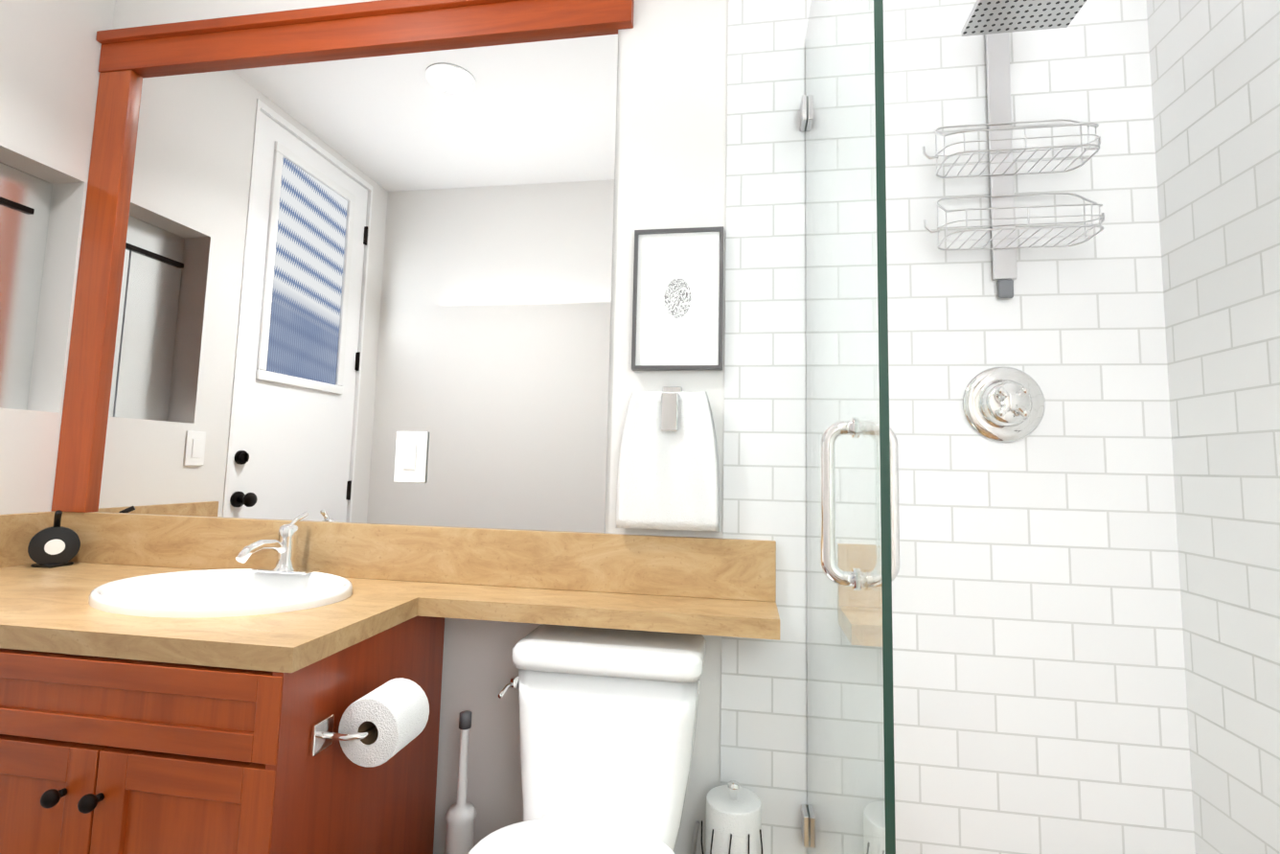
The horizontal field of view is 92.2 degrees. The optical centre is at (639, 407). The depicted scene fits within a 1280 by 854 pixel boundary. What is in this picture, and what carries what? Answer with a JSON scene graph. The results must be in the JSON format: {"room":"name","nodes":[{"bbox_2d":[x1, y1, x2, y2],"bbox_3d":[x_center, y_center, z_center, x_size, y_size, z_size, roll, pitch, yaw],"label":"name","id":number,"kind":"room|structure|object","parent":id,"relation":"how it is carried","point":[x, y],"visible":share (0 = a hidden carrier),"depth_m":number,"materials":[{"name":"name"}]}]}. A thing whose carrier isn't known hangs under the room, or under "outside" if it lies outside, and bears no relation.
{"room":"bathroom","nodes":[
{"label":"bathroom","id":0,"kind":"room"},
{"bbox_2d":[0,0,115,514],"bbox_3d":[-1.808,-0.117,1.051,0.120,2.536,1.726,0,-5,9],"label":"wall","id":1,"kind":"structure","parent":0,"point":[50,52],"depth_m":1.73,"materials":[{"name":"paint"}]},
{"bbox_2d":[0,162,53,410],"bbox_3d":[-1.760,-0.341,1.592,0.016,0.667,0.382,0,-5,9],"label":"window","id":2,"kind":"structure","parent":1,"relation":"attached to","point":[25,203],"depth_m":1.73,"materials":[{"name":"white mirror"}]},
{"bbox_2d":[0,510,57,567],"bbox_3d":[-1.669,0.333,1.469,0.020,0.135,0.529,0,-5,9],"label":"backsplash","id":3,"kind":"structure","parent":1,"relation":"attached to","point":[28,537],"depth_m":1.61,"materials":[{"name":"beige wood"}]},
{"bbox_2d":[94,0,728,853],"bbox_3d":[-0.238,-0.030,1.603,3.040,2.536,0.120,0,-5,9],"label":"wall","id":4,"kind":"structure","parent":0,"point":[672,125],"depth_m":1.53,"materials":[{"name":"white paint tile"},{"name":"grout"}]},
{"bbox_2d":[51,0,634,512],"bbox_3d":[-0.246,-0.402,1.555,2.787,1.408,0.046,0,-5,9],"label":"trim","id":5,"kind":"structure","parent":4,"relation":"attached to","point":[126,56],"depth_m":1.74,"materials":[{"name":"brown wood"}]},
{"bbox_2d":[91,28,618,532],"bbox_3d":[-0.790,-0.345,1.659,1.458,1.289,0.006,0,-5,9],"label":"vanity mirror","id":6,"kind":"object","parent":4,"relation":"attached to","point":[335,274],"visible":1,"depth_m":1.64,"materials":[{"name":"silver mirror"}]},
{"bbox_2d":[53,509,777,605],"bbox_3d":[-0.655,0.364,1.559,1.952,0.135,0.020,0,-5,9],"label":"backsplash","id":7,"kind":"structure","parent":4,"relation":"attached to","point":[710,569],"depth_m":1.51,"materials":[{"name":"beige wood"}]},
{"bbox_2d":[616,386,719,531],"bbox_3d":[0.068,0.115,1.451,0.240,0.337,0.050,0,-5,9],"label":"hand towel","id":8,"kind":"object","parent":4,"relation":"attached to","point":[668,473],"visible":1,"depth_m":1.44,"materials":[{"name":"white cotton terry cloth"}]},
{"bbox_2d":[631,226,723,370],"bbox_3d":[0.092,-0.264,1.498,0.218,0.347,0.022,0,-5,9],"label":"picture frame","id":9,"kind":"object","parent":4,"relation":"attached to","point":[677,310],"visible":0.96,"depth_m":1.50,"materials":[{"name":"white paper"}]},
{"bbox_2d":[690,820,700,853],"bbox_3d":[0.116,0.988,1.340,0.060,0.197,0.086,0,-5,9],"label":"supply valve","id":10,"kind":"object","parent":4,"relation":"attached to","point":[695,835],"visible":1,"depth_m":1.33,"materials":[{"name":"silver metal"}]},
{"bbox_2d":[720,0,1195,853],"bbox_3d":[0.660,0.083,1.379,0.937,2.310,0.008,0,-5,9],"label":"wall tile","id":11,"kind":"structure","parent":4,"relation":"attached to","point":[1039,684],"depth_m":1.36,"materials":[{"name":"white tile"}]},
{"bbox_2d":[961,365,1045,441],"bbox_3d":[0.796,-0.011,1.331,0.168,0.168,0.059,0,-5,9],"label":"shower valve","id":12,"kind":"object","parent":11,"relation":"attached to","point":[1003,403],"visible":1,"depth_m":1.34,"materials":[{"name":"silver metal"}]},
{"bbox_2d":[960,0,1086,36],"bbox_3d":[0.769,-0.870,1.263,0.200,0.190,0.366,0,-5,9],"label":"shower head","id":13,"kind":"object","parent":11,"relation":"attached to","point":[992,16],"visible":1,"depth_m":1.23},
{"bbox_2d":[922,32,1104,297],"bbox_3d":[0.810,-0.598,1.343,0.361,0.702,0.128,0,-5,9],"label":"shower caddy","id":14,"kind":"object","parent":13,"relation":"hanging from","point":[1003,228],"visible":1,"depth_m":1.38,"materials":[{"name":"silver metal"}]},
{"bbox_3d":[-0.519,1.113,-0.051,3.400,0.060,3.600,0,-5,9],"label":"floor","id":15,"kind":"structure","parent":0,"visible":0},
{"bbox_2d":[0,601,452,853],"bbox_3d":[-1.088,0.815,1.282,1.130,0.755,0.578,0,-5,9],"label":"bathroom vanity","id":16,"kind":"object","parent":15,"relation":"on","point":[174,684],"depth_m":1.02,"materials":[{"name":"brown wood"}]},
{"bbox_2d":[0,559,456,674],"bbox_3d":[-1.093,0.422,1.348,1.197,0.039,0.565,0,-5,9],"label":"countertop","id":17,"kind":"structure","parent":16,"relation":"on","point":[307,620],"depth_m":1.29,"materials":[{"name":"beige wood"}]},
{"bbox_2d":[309,677,429,767],"bbox_3d":[-0.474,0.568,1.109,0.133,0.116,0.175,0,-5,9],"label":"paper holder","id":18,"kind":"object","parent":16,"relation":"attached to","point":[384,722],"visible":1,"depth_m":1.07,"materials":[{"name":"white paper"}]},
{"bbox_2d":[444,709,476,853],"bbox_3d":[-0.400,0.951,1.371,0.080,0.532,0.080,0,-5,9],"label":"toilet brush","id":19,"kind":"object","parent":15,"relation":"on","point":[460,814],"visible":1,"depth_m":1.36,"materials":[{"name":"white plastic"}]},
{"bbox_2d":[468,623,706,853],"bbox_3d":[-0.115,0.832,1.040,0.407,0.720,0.736,0,-5,9],"label":"toilet","id":20,"kind":"object","parent":15,"relation":"on","point":[607,721],"visible":0.98,"depth_m":1.22,"materials":[{"name":"white ceramic"}]},
{"bbox_2d":[700,779,762,853],"bbox_3d":[0.188,1.000,1.261,0.127,0.442,0.131,0,-5,9],"label":"canister","id":21,"kind":"object","parent":15,"relation":"on","point":[733,819],"visible":1,"depth_m":1.24,"materials":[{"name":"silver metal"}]},
{"bbox_3d":[0.951,-0.168,-0.167,0.120,2.536,3.600,0,-5,9],"label":"wall","id":22,"kind":"structure","parent":0,"visible":0},
{"bbox_2d":[1146,0,1279,853],"bbox_3d":[1.008,-0.097,0.577,0.008,2.536,1.506,0,-5,9],"label":"wall tiles","id":23,"kind":"structure","parent":22,"relation":"attached to","point":[1215,72],"depth_m":1.16,"materials":[{"name":"white tile"}]},
{"bbox_3d":[0.285,1.127,0.926,0.160,0.130,0.801,0,-5,9],"label":"shower curb","id":24,"kind":"object","parent":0,"visible":0},
{"bbox_2d":[800,0,900,853],"bbox_3d":[0.325,0.063,1.040,0.098,2.009,0.766,0,-5,9],"label":"shower glass door","id":25,"kind":"structure","parent":24,"relation":"on","point":[842,124],"depth_m":0.84,"materials":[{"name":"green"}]}
]}

